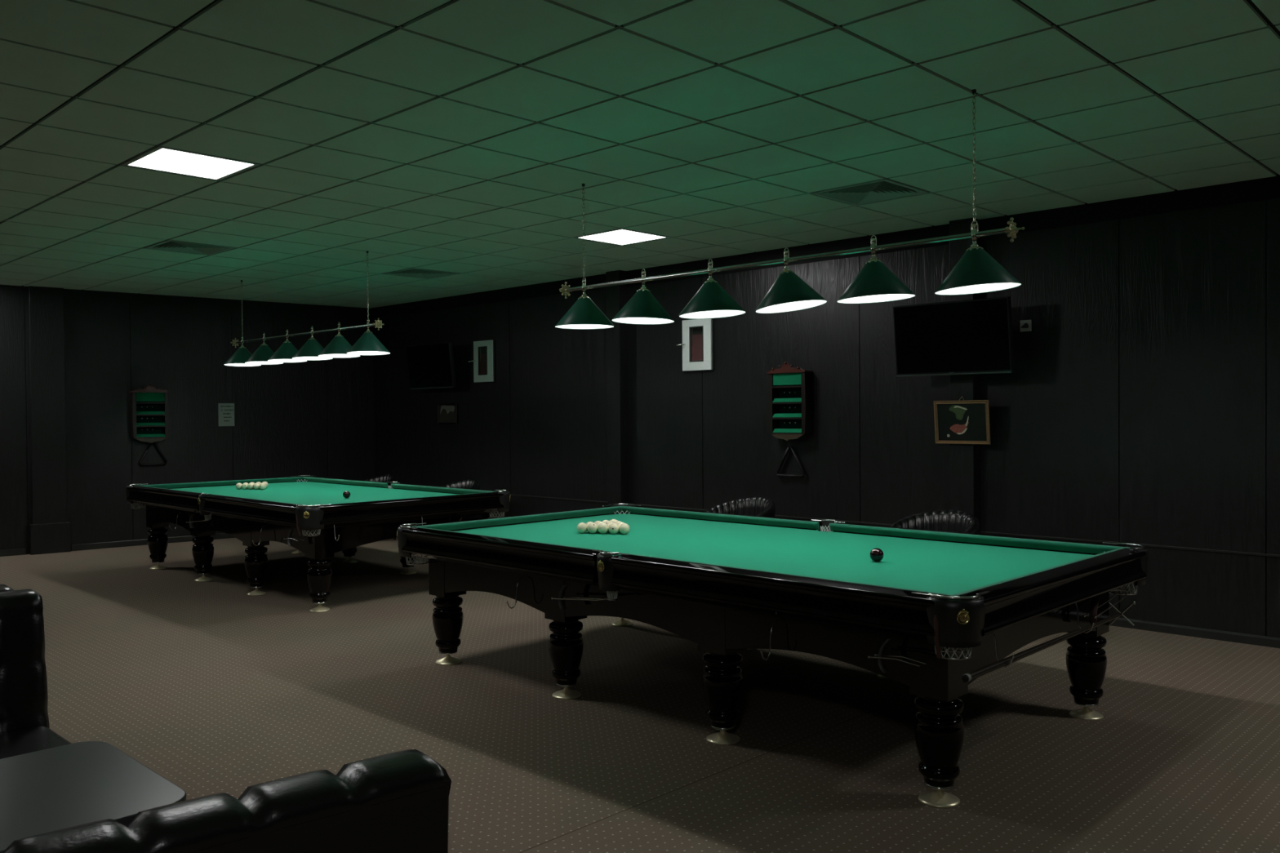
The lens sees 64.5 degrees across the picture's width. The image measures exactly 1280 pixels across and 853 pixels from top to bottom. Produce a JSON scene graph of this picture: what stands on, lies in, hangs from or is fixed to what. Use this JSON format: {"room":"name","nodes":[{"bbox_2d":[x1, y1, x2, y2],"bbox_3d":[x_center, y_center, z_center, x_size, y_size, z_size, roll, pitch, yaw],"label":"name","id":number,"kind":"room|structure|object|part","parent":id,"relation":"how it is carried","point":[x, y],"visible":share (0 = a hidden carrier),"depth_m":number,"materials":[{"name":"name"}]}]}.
{"room":"games hall","nodes":[
{"label":"games hall","id":0,"kind":"room"},
{"bbox_2d":[0,284,373,555],"bbox_3d":[-7.431,-0.185,11.079,10.400,3.283,0.190,-1,1,-39],"label":"wall","id":1,"kind":"structure","parent":0,"point":[71,360],"depth_m":12.24,"materials":[{"name":"black wood"}]},
{"bbox_2d":[0,533,235,556],"bbox_3d":[-7.548,1.424,10.980,10.050,0.070,0.030,-1,1,-39],"label":"baseboard","id":2,"kind":"structure","parent":1,"relation":"attached to","point":[221,535],"depth_m":12.03,"materials":[{"name":"wood"}]},
{"bbox_2d":[129,383,168,443],"bbox_3d":[-5.906,-0.155,12.222,0.410,0.712,0.136,-1,1,-39],"label":"shelf","id":3,"kind":"object","parent":1,"relation":"attached to","point":[149,406],"visible":1,"depth_m":12.22,"materials":[{"name":"brown wood"}]},
{"bbox_3d":[-5.911,-0.286,12.225,0.330,0.016,0.098,-1,1,-39],"label":"shelf","id":4,"kind":"part","parent":3,"relation":"part of","materials":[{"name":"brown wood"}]},
{"bbox_3d":[-5.915,-0.355,12.229,0.322,0.107,0.086,-1,1,-39],"label":"header panel","id":5,"kind":"part","parent":3,"relation":"part of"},
{"bbox_3d":[-5.910,-0.140,12.227,0.330,0.016,0.098,-1,1,-39],"label":"shelf","id":6,"kind":"part","parent":3,"relation":"part of","materials":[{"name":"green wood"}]},
{"bbox_3d":[-5.909,-0.003,12.229,0.330,0.016,0.098,-1,1,-39],"label":"shelf","id":7,"kind":"part","parent":3,"relation":"part of","materials":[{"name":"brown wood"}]},
{"bbox_3d":[-5.908,0.134,12.230,0.330,0.016,0.098,-1,1,-39],"label":"shelf","id":8,"kind":"part","parent":3,"relation":"part of","materials":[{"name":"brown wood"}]},
{"bbox_2d":[138,442,168,466],"bbox_3d":[-5.891,0.333,12.278,0.323,0.279,0.038,-1,1,-39],"label":"triangle","id":9,"kind":"object","parent":1,"relation":"attached to","point":[154,443],"visible":1,"depth_m":12.25,"materials":[{"name":"black wood"}]},
{"bbox_2d":[217,403,234,426],"bbox_3d":[-5.239,-0.149,12.846,0.196,0.290,0.003,-1,1,-39],"label":"paper notice","id":10,"kind":"object","parent":1,"relation":"attached to","point":[226,411],"visible":1,"depth_m":12.85,"materials":[{"name":"paper"}]},
{"bbox_2d":[0,0,1279,308],"bbox_3d":[-2.141,-1.702,5.889,16.700,0.300,9.760,0,1,44],"label":"ceiling","id":11,"kind":"structure","parent":0,"point":[464,137],"depth_m":5.24,"materials":[{"name":"tile"}]},
{"bbox_2d":[142,238,235,255],"bbox_3d":[-3.976,-1.640,8.953,0.578,0.132,0.578,0,1,44],"label":"ceiling vent","id":12,"kind":"object","parent":11,"relation":"in","point":[167,245],"visible":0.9,"depth_m":8.95,"materials":[{"name":"metal"}]},
{"bbox_2d":[121,144,260,180],"bbox_3d":[-2.658,-1.560,6.003,0.578,0.020,0.578,0,1,44],"label":"recessed light","id":13,"kind":"object","parent":11,"relation":"in","point":[161,158],"visible":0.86,"depth_m":5.99,"materials":[{"name":"white"}]},
{"bbox_2d":[223,250,390,366],"bbox_3d":[-3.413,-1.135,10.146,0.386,0.951,3.150,-1,1,-45],"label":"lamp","id":14,"kind":"object","parent":11,"relation":"hanging from","point":[367,344],"visible":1,"depth_m":9.89,"materials":[{"name":"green metal"}]},
{"bbox_3d":[-4.355,-1.298,11.096,0.013,0.633,0.013,-1,1,-45],"label":"chain","id":15,"kind":"part","parent":14,"relation":"part of","materials":[{"name":"gold metal"}]},
{"bbox_3d":[-4.349,-0.769,11.098,0.386,0.192,0.386,0,-2,-45],"label":"lamp shade","id":16,"kind":"part","parent":14,"relation":"part of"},
{"bbox_3d":[-3.972,-0.767,10.719,0.386,0.192,0.386,0,-2,-45],"label":"lamp shade","id":17,"kind":"part","parent":14,"relation":"part of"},
{"bbox_3d":[-3.595,-0.765,10.339,0.386,0.192,0.386,0,-2,-45],"label":"lamp shade","id":18,"kind":"part","parent":14,"relation":"part of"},
{"bbox_3d":[-3.218,-0.763,9.959,0.386,0.192,0.386,0,-2,-45],"label":"lamp shade","id":19,"kind":"part","parent":14,"relation":"part of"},
{"bbox_3d":[-2.841,-0.761,9.580,0.386,0.192,0.386,0,-2,-45],"label":"lamp shade","id":20,"kind":"part","parent":14,"relation":"part of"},
{"bbox_3d":[-2.469,-1.289,9.198,0.013,0.633,0.013,-1,1,-45],"label":"chain","id":21,"kind":"part","parent":14,"relation":"part of","materials":[{"name":"gold metal"}]},
{"bbox_3d":[-2.464,-0.759,9.200,0.386,0.192,0.386,0,-2,-45],"label":"lamp shade","id":22,"kind":"part","parent":14,"relation":"part of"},
{"bbox_2d":[382,267,459,279],"bbox_3d":[-2.305,-1.674,10.675,0.578,0.132,0.578,0,1,44],"label":"ceiling vent","id":23,"kind":"object","parent":11,"relation":"in","point":[411,272],"visible":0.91,"depth_m":10.67,"materials":[{"name":"metal"}]},
{"bbox_2d":[573,227,670,245],"bbox_3d":[-0.152,-1.610,8.587,0.578,0.020,0.578,0,1,44],"label":"recessed light","id":24,"kind":"object","parent":11,"relation":"in","point":[621,236],"visible":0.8,"depth_m":8.58,"materials":[{"name":"white"}]},
{"bbox_2d":[555,88,1024,329],"bbox_3d":[0.598,-1.103,5.653,3.152,0.964,0.413,0,1,44],"label":"lamp","id":25,"kind":"object","parent":11,"relation":"hanging from","point":[976,272],"visible":1,"depth_m":5.35,"materials":[{"name":"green metal"}]},
{"bbox_3d":[-0.365,-1.273,6.580,0.013,0.633,0.013,0,1,44],"label":"chain","id":26,"kind":"part","parent":25,"relation":"part of","materials":[{"name":"gold metal"}]},
{"bbox_3d":[-0.361,-0.743,6.586,0.386,0.192,0.386,0,1,44],"label":"lamp shade","id":27,"kind":"part","parent":25,"relation":"part of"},
{"bbox_3d":[0.020,-0.741,6.212,0.386,0.192,0.386,1,-1,44],"label":"lamp shade","id":28,"kind":"part","parent":25,"relation":"part of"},
{"bbox_3d":[0.411,-0.740,5.839,0.386,0.192,0.386,-4,-1,44],"label":"lamp shade","id":29,"kind":"part","parent":25,"relation":"part of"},
{"bbox_3d":[0.802,-0.739,5.465,0.386,0.192,0.386,-9,-2,44],"label":"lamp shade","id":30,"kind":"part","parent":25,"relation":"part of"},
{"bbox_3d":[1.180,-0.736,5.096,0.386,0.192,0.386,-3,1,44],"label":"lamp shade","id":31,"kind":"part","parent":25,"relation":"part of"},
{"bbox_3d":[1.555,-1.264,4.718,0.013,0.633,0.013,0,1,44],"label":"chain","id":32,"kind":"part","parent":25,"relation":"part of","materials":[{"name":"gold metal"}]},
{"bbox_3d":[1.565,-0.735,4.723,0.386,0.192,0.386,-4,0,44],"label":"lamp shade","id":33,"kind":"part","parent":25,"relation":"part of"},
{"bbox_2d":[810,177,929,205],"bbox_3d":[1.571,-1.657,6.916,0.578,0.132,0.578,0,1,44],"label":"ceiling vent","id":34,"kind":"object","parent":11,"relation":"in","point":[886,188],"visible":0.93,"depth_m":6.91,"materials":[{"name":"metal"}]},
{"bbox_2d":[0,537,1279,852],"bbox_3d":[-2.117,1.530,5.929,16.700,0.100,9.760,0,1,44],"label":"floor","id":35,"kind":"structure","parent":0,"point":[212,686],"depth_m":5.06,"materials":[{"name":"carpet"}]},
{"bbox_2d":[0,584,13,591],"bbox_3d":[-3.293,1.062,3.299,0.800,0.918,2.040,0,1,44],"label":"sofa","id":36,"kind":"object","parent":35,"relation":"on","point":[3,588],"visible":0.07,"depth_m":3.74,"materials":[{"name":"black leather"}]},
{"bbox_2d":[0,589,71,759],"bbox_3d":[-2.666,1.064,2.740,0.800,0.918,2.040,0,1,44],"label":"sofa","id":37,"kind":"object","parent":35,"relation":"on","point":[24,726],"visible":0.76,"depth_m":3.56,"materials":[{"name":"black leather"}]},
{"bbox_2d":[0,589,49,734],"bbox_3d":[-2.879,0.862,2.942,0.212,0.515,2.040,0,1,44],"label":"cushion","id":38,"kind":"object","parent":37,"relation":"on","point":[24,696],"depth_m":3.57,"materials":[{"name":"black leather"}]},
{"bbox_2d":[0,726,71,759],"bbox_3d":[-2.117,1.119,3.155,0.590,0.132,0.672,0,1,44],"label":"seat cushion","id":39,"kind":"object","parent":37,"relation":"on","point":[14,740],"depth_m":3.39,"materials":[{"name":"black leather"}]},
{"bbox_2d":[0,741,186,852],"bbox_3d":[-1.610,1.165,1.933,0.600,0.720,1.280,0,1,44],"label":"coffee table","id":40,"kind":"object","parent":35,"relation":"on","point":[66,786],"visible":0.84,"depth_m":2.23,"materials":[{"name":"grey laminate"}]},
{"bbox_2d":[2,749,451,852],"bbox_3d":[-1.379,1.070,1.498,2.040,0.918,0.800,-1,1,-39],"label":"sofa","id":41,"kind":"object","parent":35,"relation":"on","point":[397,802],"visible":1,"depth_m":1.68,"materials":[{"name":"black leather"}]},
{"bbox_2d":[125,475,511,612],"bbox_3d":[-3.193,1.012,9.729,3.920,0.860,2.062,0,1,44],"label":"table","id":42,"kind":"object","parent":35,"relation":"on","point":[310,514],"visible":0.91,"depth_m":8.80,"materials":[{"name":"wood"}]},
{"bbox_3d":[-4.914,1.067,10.333,0.192,0.620,0.192,0,1,44],"label":"leg","id":43,"kind":"part","parent":42,"relation":"part of","materials":[{"name":"black wood"}]},
{"bbox_3d":[-4.526,0.695,9.672,1.705,0.180,0.109,0,1,44],"label":"rail","id":44,"kind":"part","parent":42,"relation":"part of","materials":[{"name":"black wood"}]},
{"bbox_2d":[139,485,211,495],"bbox_3d":[-4.495,0.629,9.721,1.774,0.052,0.037,0,1,44],"label":"cushion","id":45,"kind":"object","parent":42,"relation":"on","point":[140,486],"depth_m":9.64,"materials":[{"name":"green fabric"}]},
{"bbox_3d":[-4.122,1.071,9.565,0.192,0.620,0.192,0,1,44],"label":"leg","id":46,"kind":"part","parent":42,"relation":"part of","materials":[{"name":"black wood"}]},
{"bbox_2d":[139,476,303,488],"bbox_3d":[-4.482,0.613,10.971,0.037,0.052,1.864,0,1,44],"label":"cushion","id":47,"kind":"object","parent":42,"relation":"on","point":[295,479],"depth_m":10.93,"materials":[{"name":"green fabric"}]},
{"bbox_3d":[-4.523,0.678,11.013,0.109,0.180,1.770,0,1,44],"label":"rail","id":48,"kind":"part","parent":42,"relation":"part of","materials":[{"name":"black wood"}]},
{"bbox_2d":[235,483,241,489],"bbox_3d":[-4.111,0.611,10.400,0.068,0.068,0.068,-1,1,-23],"label":"ball","id":49,"kind":"object","parent":42,"relation":"on","point":[238,486],"visible":1,"depth_m":10.37,"materials":[{"name":"plastic"}]},
{"bbox_2d":[241,483,248,489],"bbox_3d":[-4.045,0.611,10.383,0.068,0.068,0.068,-1,1,-21],"label":"ball","id":50,"kind":"object","parent":42,"relation":"on","point":[244,486],"visible":1,"depth_m":10.36,"materials":[{"name":"plastic"}]},
{"bbox_2d":[247,483,253,489],"bbox_3d":[-3.978,0.611,10.366,0.068,0.068,0.068,-1,1,-17],"label":"ball","id":51,"kind":"object","parent":42,"relation":"on","point":[250,486],"visible":1,"depth_m":10.34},
{"bbox_3d":[-3.209,0.701,8.394,1.705,0.180,0.109,0,1,44],"label":"rail","id":52,"kind":"part","parent":42,"relation":"part of","materials":[{"name":"black wood"}]},
{"bbox_3d":[-3.329,1.074,8.796,0.192,0.620,0.192,0,1,44],"label":"leg","id":53,"kind":"part","parent":42,"relation":"part of","materials":[{"name":"black wood"}]},
{"bbox_2d":[253,483,259,489],"bbox_3d":[-3.912,0.611,10.350,0.068,0.068,0.068,-1,1,-18],"label":"ball","id":54,"kind":"object","parent":42,"relation":"on","point":[255,486],"visible":1,"depth_m":10.33,"materials":[{"name":"plastic"}]},
{"bbox_2d":[216,494,304,505],"bbox_3d":[-3.160,0.634,8.426,1.774,0.052,0.037,0,1,44],"label":"cushion","id":55,"kind":"object","parent":42,"relation":"on","point":[216,495],"depth_m":8.41,"materials":[{"name":"green fabric"}]},
{"bbox_2d":[258,483,266,489],"bbox_3d":[-3.846,0.610,10.333,0.068,0.068,0.068,-1,1,-19],"label":"ball","id":56,"kind":"object","parent":42,"relation":"on","point":[262,486],"visible":1,"depth_m":10.31,"materials":[{"name":"plastic"}]},
{"bbox_3d":[-2.538,1.078,8.028,0.192,0.620,0.192,0,1,44],"label":"leg","id":57,"kind":"part","parent":42,"relation":"part of","materials":[{"name":"black wood"}]},
{"bbox_3d":[-3.196,0.739,9.726,3.560,0.085,1.780,0,1,44],"label":"slate frame","id":58,"kind":"part","parent":42,"relation":"part of","materials":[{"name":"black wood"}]},
{"bbox_2d":[303,476,387,488],"bbox_3d":[-3.233,0.603,11.022,1.774,0.052,0.037,0,1,44],"label":"cushion","id":59,"kind":"object","parent":42,"relation":"on","point":[306,479],"depth_m":10.94,"materials":[{"name":"green fabric"}]},
{"bbox_2d":[342,490,350,498],"bbox_3d":[-2.653,0.616,9.169,0.068,0.068,0.068,0,1,44],"label":"cue ball","id":60,"kind":"object","parent":42,"relation":"on","point":[346,494],"visible":1,"depth_m":9.14,"materials":[{"name":"plastic"}]},
{"bbox_3d":[-3.183,0.668,11.056,1.705,0.180,0.109,0,1,44],"label":"rail","id":61,"kind":"part","parent":42,"relation":"part of","materials":[{"name":"black wood"}]},
{"bbox_3d":[-3.057,1.049,10.663,0.192,0.620,0.192,0,1,44],"label":"leg","id":62,"kind":"part","parent":42,"relation":"part of","materials":[{"name":"black wood"}]},
{"bbox_3d":[-2.264,1.053,9.894,0.192,0.620,0.192,0,1,44],"label":"leg","id":63,"kind":"part","parent":42,"relation":"part of","materials":[{"name":"black wood"}]},
{"bbox_3d":[-1.868,0.690,8.437,0.109,0.180,1.770,0,1,44],"label":"rail","id":64,"kind":"part","parent":42,"relation":"part of","materials":[{"name":"black wood"}]},
{"bbox_2d":[333,492,488,504],"bbox_3d":[-1.911,0.625,8.477,0.037,0.052,1.864,0,1,44],"label":"cushion","id":65,"kind":"object","parent":42,"relation":"on","point":[484,492],"depth_m":8.45,"materials":[{"name":"green fabric"}]},
{"bbox_2d":[391,483,493,493],"bbox_3d":[-1.898,0.609,9.727,1.774,0.052,0.037,0,1,44],"label":"cushion","id":66,"kind":"object","parent":42,"relation":"on","point":[429,489],"depth_m":9.80,"materials":[{"name":"green fabric"}]},
{"bbox_3d":[-1.866,0.673,9.778,1.705,0.180,0.109,0,1,44],"label":"rail","id":67,"kind":"part","parent":42,"relation":"part of","materials":[{"name":"black wood"}]},
{"bbox_3d":[-1.472,1.056,9.126,0.192,0.620,0.192,0,1,44],"label":"leg","id":68,"kind":"part","parent":42,"relation":"part of","materials":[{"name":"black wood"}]},
{"bbox_2d":[360,474,396,539],"bbox_3d":[-3.355,1.009,12.593,0.704,0.803,0.636,0,1,44],"label":"tub chair","id":69,"kind":"object","parent":35,"relation":"on","point":[386,477],"visible":0.22,"depth_m":12.82,"materials":[{"name":"black leather"}]},
{"bbox_3d":[-3.321,0.907,12.628,0.704,0.600,0.535,0,1,44],"label":"backrest","id":70,"kind":"part","parent":69,"relation":"part of","materials":[{"name":"black leather"}]},
{"bbox_2d":[440,479,479,489],"bbox_3d":[-2.151,1.013,11.564,0.636,0.803,0.704,-1,1,-41],"label":"tub chair","id":71,"kind":"object","parent":35,"relation":"on","point":[466,483],"visible":0.18,"depth_m":11.78,"materials":[{"name":"black leather"}]},
{"bbox_2d":[705,496,775,517],"bbox_3d":[0.840,1.024,8.802,0.636,0.803,0.704,-1,1,-38],"label":"tub chair","id":72,"kind":"object","parent":35,"relation":"on","point":[760,506],"visible":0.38,"depth_m":9.01,"materials":[{"name":"black leather"}]},
{"bbox_2d":[396,503,1148,808],"bbox_3d":[0.524,1.033,5.705,3.920,0.860,2.062,0,1,44],"label":"table","id":73,"kind":"object","parent":35,"relation":"on","point":[938,608],"visible":1,"depth_m":4.85,"materials":[{"name":"green fabric"}]},
{"bbox_3d":[-1.196,1.089,6.309,0.192,0.620,0.192,0,1,44],"label":"leg","id":74,"kind":"part","parent":73,"relation":"part of","materials":[{"name":"black wood"}]},
{"bbox_3d":[-0.808,0.716,5.648,1.705,0.180,0.109,0,1,44],"label":"rail","id":75,"kind":"part","parent":73,"relation":"part of","materials":[{"name":"black wood"}]},
{"bbox_2d":[413,526,612,552],"bbox_3d":[-0.777,0.650,5.697,1.774,0.052,0.037,0,1,44],"label":"cushion","id":76,"kind":"object","parent":73,"relation":"on","point":[419,527],"depth_m":5.61,"materials":[{"name":"green fabric"}]},
{"bbox_3d":[-0.806,0.700,6.989,0.109,0.180,1.770,0,1,44],"label":"rail","id":77,"kind":"part","parent":73,"relation":"part of","materials":[{"name":"fabric"}]},
{"bbox_2d":[410,506,622,530],"bbox_3d":[-0.765,0.635,6.948,0.037,0.052,1.864,0,1,44],"label":"cushion","id":78,"kind":"object","parent":73,"relation":"on","point":[607,511],"depth_m":6.92,"materials":[{"name":"green fabric"}]},
{"bbox_3d":[-0.404,1.092,5.541,0.192,0.620,0.192,0,1,44],"label":"leg","id":79,"kind":"part","parent":73,"relation":"part of","materials":[{"name":"black wood"}]},
{"bbox_2d":[577,522,587,533],"bbox_3d":[-0.361,0.633,6.331,0.068,0.068,0.068,-1,1,-23],"label":"ball","id":80,"kind":"object","parent":73,"relation":"on","point":[582,526],"visible":1,"depth_m":6.31,"materials":[{"name":"plastic"}]},
{"bbox_2d":[586,522,598,533],"bbox_3d":[-0.294,0.633,6.314,0.068,0.068,0.068,-1,1,-16],"label":"ball","id":81,"kind":"object","parent":73,"relation":"on","point":[592,527],"visible":1,"depth_m":6.29,"materials":[{"name":"plastic"}]},
{"bbox_2d":[597,523,608,533],"bbox_3d":[-0.228,0.633,6.297,0.068,0.068,0.068,-1,1,-36],"label":"ball","id":82,"kind":"object","parent":73,"relation":"on","point":[602,528],"visible":1,"depth_m":6.27,"materials":[{"name":"plastic"}]},
{"bbox_2d":[608,523,618,533],"bbox_3d":[-0.162,0.632,6.280,0.068,0.068,0.068,-1,1,-22],"label":"ball","id":83,"kind":"object","parent":73,"relation":"on","point":[613,528],"visible":1,"depth_m":6.25,"materials":[{"name":"plastic"}]},
{"bbox_2d":[618,523,630,534],"bbox_3d":[-0.096,0.632,6.264,0.068,0.068,0.068,-1,1,-27],"label":"ball","id":84,"kind":"object","parent":73,"relation":"on","point":[624,528],"visible":1,"depth_m":6.24,"materials":[{"name":"plastic"}]},
{"bbox_2d":[622,506,819,529],"bbox_3d":[0.485,0.625,6.998,1.774,0.052,0.037,0,1,44],"label":"cushion","id":85,"kind":"object","parent":73,"relation":"on","point":[792,524],"depth_m":6.90,"materials":[{"name":"green fabric"}]},
{"bbox_3d":[0.388,1.096,4.772,0.192,0.620,0.192,0,1,44],"label":"leg","id":86,"kind":"part","parent":73,"relation":"part of","materials":[{"name":"black wood"}]},
{"bbox_3d":[0.534,0.689,7.032,1.705,0.180,0.109,0,1,44],"label":"rail","id":87,"kind":"part","parent":73,"relation":"part of","materials":[{"name":"fabric"}]},
{"bbox_3d":[0.509,0.722,4.370,1.705,0.180,0.109,0,1,44],"label":"rail","id":88,"kind":"part","parent":73,"relation":"part of","materials":[{"name":"black wood"}]},
{"bbox_2d":[626,553,959,599],"bbox_3d":[0.558,0.656,4.402,1.774,0.052,0.037,0,1,44],"label":"cushion","id":89,"kind":"object","parent":73,"relation":"on","point":[631,555],"depth_m":4.29,"materials":[{"name":"green fabric"}]},
{"bbox_2d":[869,547,884,561],"bbox_3d":[1.175,0.638,5.032,0.068,0.068,0.068,0,1,44],"label":"cue ball","id":90,"kind":"object","parent":73,"relation":"on","point":[876,554],"visible":1,"depth_m":5.01,"materials":[{"name":"plastic"}]},
{"bbox_3d":[1.060,0.629,3.811,0.080,0.005,0.020,0,1,44],"label":"iron plate","id":91,"kind":"part","parent":73,"relation":"part of","materials":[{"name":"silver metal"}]},
{"bbox_3d":[1.180,1.099,4.005,0.192,0.620,0.192,0,1,44],"label":"leg","id":92,"kind":"part","parent":73,"relation":"part of","materials":[{"name":"black wood"}]},
{"bbox_3d":[1.852,0.695,5.755,1.705,0.180,0.109,0,1,44],"label":"rail","id":93,"kind":"part","parent":73,"relation":"part of","materials":[{"name":"fabric"}]},
{"bbox_2d":[829,523,1130,554],"bbox_3d":[1.820,0.631,5.704,1.774,0.052,0.037,0,1,44],"label":"cushion","id":94,"kind":"object","parent":73,"relation":"on","point":[1040,545],"depth_m":5.65,"materials":[{"name":"green fabric"}]},
{"bbox_3d":[1.292,0.627,3.814,0.020,0.005,0.080,0,1,44],"label":"iron plate","id":95,"kind":"part","parent":73,"relation":"part of","materials":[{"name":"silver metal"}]},
{"bbox_2d":[948,546,1127,599],"bbox_3d":[1.807,0.646,4.453,0.037,0.052,1.864,0,1,44],"label":"cushion","id":96,"kind":"object","parent":73,"relation":"on","point":[1117,549],"depth_m":4.31,"materials":[{"name":"green fabric"}]},
{"bbox_2d":[961,601,1136,682],"bbox_3d":[1.694,0.877,4.144,0.121,0.124,1.572,0,1,44],"label":"cue rest","id":97,"kind":"object","parent":73,"relation":"hanging from","point":[966,677],"visible":1,"depth_m":4.00,"materials":[{"name":"brown wood"}]},
{"bbox_3d":[1.849,0.711,4.414,0.109,0.180,1.770,0,1,44],"label":"rail","id":98,"kind":"part","parent":73,"relation":"part of","materials":[{"name":"black wood"}]},
{"bbox_3d":[2.245,1.078,5.103,0.192,0.620,0.192,0,1,44],"label":"leg","id":99,"kind":"part","parent":73,"relation":"part of","materials":[{"name":"black wood"}]},
{"bbox_3d":[2.426,0.602,5.219,0.080,0.005,0.020,0,1,44],"label":"iron plate","id":100,"kind":"part","parent":73,"relation":"part of","materials":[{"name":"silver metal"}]},
{"bbox_2d":[888,509,979,533],"bbox_3d":[2.134,1.031,7.436,0.636,0.803,0.704,-1,1,-38],"label":"tub chair","id":101,"kind":"object","parent":35,"relation":"on","point":[951,521],"visible":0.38,"depth_m":7.63,"materials":[{"name":"black leather"}]},
{"bbox_2d":[372,197,1279,638],"bbox_3d":[1.407,-0.227,9.123,16.100,3.283,0.220,0,1,44],"label":"wall","id":102,"kind":"structure","parent":0,"point":[1140,402],"depth_m":7.91,"materials":[{"name":"black wood"}]},
{"bbox_2d":[406,342,456,389],"bbox_3d":[-2.591,-0.760,12.827,0.940,0.558,0.243,0,1,44],"label":"television","id":103,"kind":"object","parent":102,"relation":"attached to","point":[431,366],"visible":1,"depth_m":12.72,"materials":[{"name":"black plastic"}]},
{"bbox_2d":[437,403,457,423],"bbox_3d":[-2.439,-0.162,12.842,0.400,0.260,0.022,0,1,44],"label":"picture frame","id":104,"kind":"object","parent":102,"relation":"attached to","point":[446,412],"visible":1,"depth_m":12.85,"materials":[{"name":"brown wood"}]},
{"bbox_2d":[439,404,455,422],"bbox_3d":[-2.434,-0.162,12.848,0.360,0.220,0.006,0,1,44],"label":"photograph","id":105,"kind":"object","parent":104,"relation":"attached to","point":[446,412],"depth_m":12.85,"materials":[{"name":"paper"}]},
{"bbox_2d":[468,339,495,382],"bbox_3d":[-1.918,-0.789,12.279,0.402,0.510,0.102,0,1,44],"label":"upper cabinet","id":106,"kind":"object","parent":102,"relation":"attached to","point":[484,365],"visible":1,"depth_m":12.27,"materials":[{"name":"white paint"}]},
{"bbox_3d":[-1.899,-0.797,12.288,0.180,0.345,0.020,0,1,44],"label":"pane frame","id":107,"kind":"part","parent":106,"relation":"part of","materials":[{"name":"silver metal"}]},
{"bbox_3d":[-1.898,-0.797,12.288,0.158,0.325,0.002,0,1,44],"label":"glass pane","id":108,"kind":"part","parent":106,"relation":"part of","materials":[{"name":"brown"}]},
{"bbox_2d":[676,318,714,371],"bbox_3d":[0.536,-0.798,9.898,0.402,0.510,0.102,0,1,44],"label":"upper cabinet","id":109,"kind":"object","parent":102,"relation":"attached to","point":[698,335],"visible":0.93,"depth_m":9.89,"materials":[{"name":"white paint"}]},
{"bbox_3d":[0.556,-0.806,9.906,0.180,0.345,0.020,0,1,44],"label":"pane frame","id":110,"kind":"part","parent":109,"relation":"part of","materials":[{"name":"silver metal"}]},
{"bbox_3d":[0.557,-0.806,9.906,0.158,0.325,0.002,0,1,44],"label":"glass pane","id":111,"kind":"part","parent":109,"relation":"part of","materials":[{"name":"brown"}]},
{"bbox_2d":[767,361,813,440],"bbox_3d":[1.341,-0.226,9.106,0.410,0.712,0.135,0,1,44],"label":"shelf","id":112,"kind":"object","parent":102,"relation":"attached to","point":[790,406],"visible":1,"depth_m":9.10,"materials":[{"name":"brown wood"}]},
{"bbox_3d":[1.345,-0.357,9.109,0.330,0.016,0.098,0,1,44],"label":"shelf","id":113,"kind":"part","parent":112,"relation":"part of","materials":[{"name":"brown wood"}]},
{"bbox_3d":[1.346,-0.211,9.111,0.330,0.016,0.098,0,1,44],"label":"shelf","id":114,"kind":"part","parent":112,"relation":"part of","materials":[{"name":"brown wood"}]},
{"bbox_3d":[1.347,-0.074,9.113,0.330,0.016,0.098,0,1,44],"label":"shelf","id":115,"kind":"part","parent":112,"relation":"part of","materials":[{"name":"brown wood"}]},
{"bbox_3d":[1.348,0.063,9.114,0.330,0.016,0.098,0,1,44],"label":"shelf","id":116,"kind":"part","parent":112,"relation":"part of","materials":[{"name":"brown wood"}]},
{"bbox_3d":[1.349,-0.426,9.113,0.322,0.107,0.086,0,1,44],"label":"header panel","id":117,"kind":"part","parent":112,"relation":"part of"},
{"bbox_2d":[775,446,805,477],"bbox_3d":[1.357,0.317,9.146,0.323,0.279,0.038,0,1,44],"label":"triangle","id":118,"kind":"object","parent":102,"relation":"attached to","point":[793,451],"visible":1,"depth_m":9.13,"materials":[{"name":"black wood"}]},
{"bbox_2d":[371,173,1279,318],"bbox_3d":[1.702,-1.562,8.811,15.050,0.210,0.040,0,1,44],"label":"trim","id":119,"kind":"structure","parent":102,"relation":"attached to","point":[1268,188],"depth_m":8.26,"materials":[{"name":"wood"}]},
{"bbox_2d":[510,493,1279,557],"bbox_3d":[1.744,0.823,8.829,15.000,0.015,0.022,0,1,44],"label":"trim","id":120,"kind":"structure","parent":102,"relation":"attached to","point":[697,509],"depth_m":7.68,"materials":[{"name":"wood"}]},
{"bbox_2d":[893,296,1014,377],"bbox_3d":[2.419,-0.673,7.773,0.940,0.558,0.243,0,1,44],"label":"television","id":121,"kind":"object","parent":102,"relation":"attached to","point":[968,336],"visible":1,"depth_m":7.68,"materials":[{"name":"black plastic"}]},
{"bbox_2d":[933,395,991,444],"bbox_3d":[2.490,-0.050,7.859,0.450,0.374,0.051,0,1,44],"label":"painting","id":122,"kind":"object","parent":102,"relation":"attached to","point":[964,421],"visible":1,"depth_m":7.86,"materials":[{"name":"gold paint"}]},
{"bbox_2d":[1020,320,1031,331],"bbox_3d":[2.908,-0.761,7.652,0.086,0.086,0.023,0,1,44],"label":"wall socket","id":123,"kind":"object","parent":102,"relation":"attached to","point":[1025,325],"visible":1,"depth_m":7.64,"materials":[{"name":"grey plastic"}]},
{"bbox_2d":[1109,616,1279,648],"bbox_3d":[1.726,1.384,8.849,15.050,0.064,0.025,0,1,44],"label":"baseboard","id":124,"kind":"structure","parent":102,"relation":"attached to","point":[1251,639],"depth_m":6.84,"materials":[{"name":"wood"}]}
]}

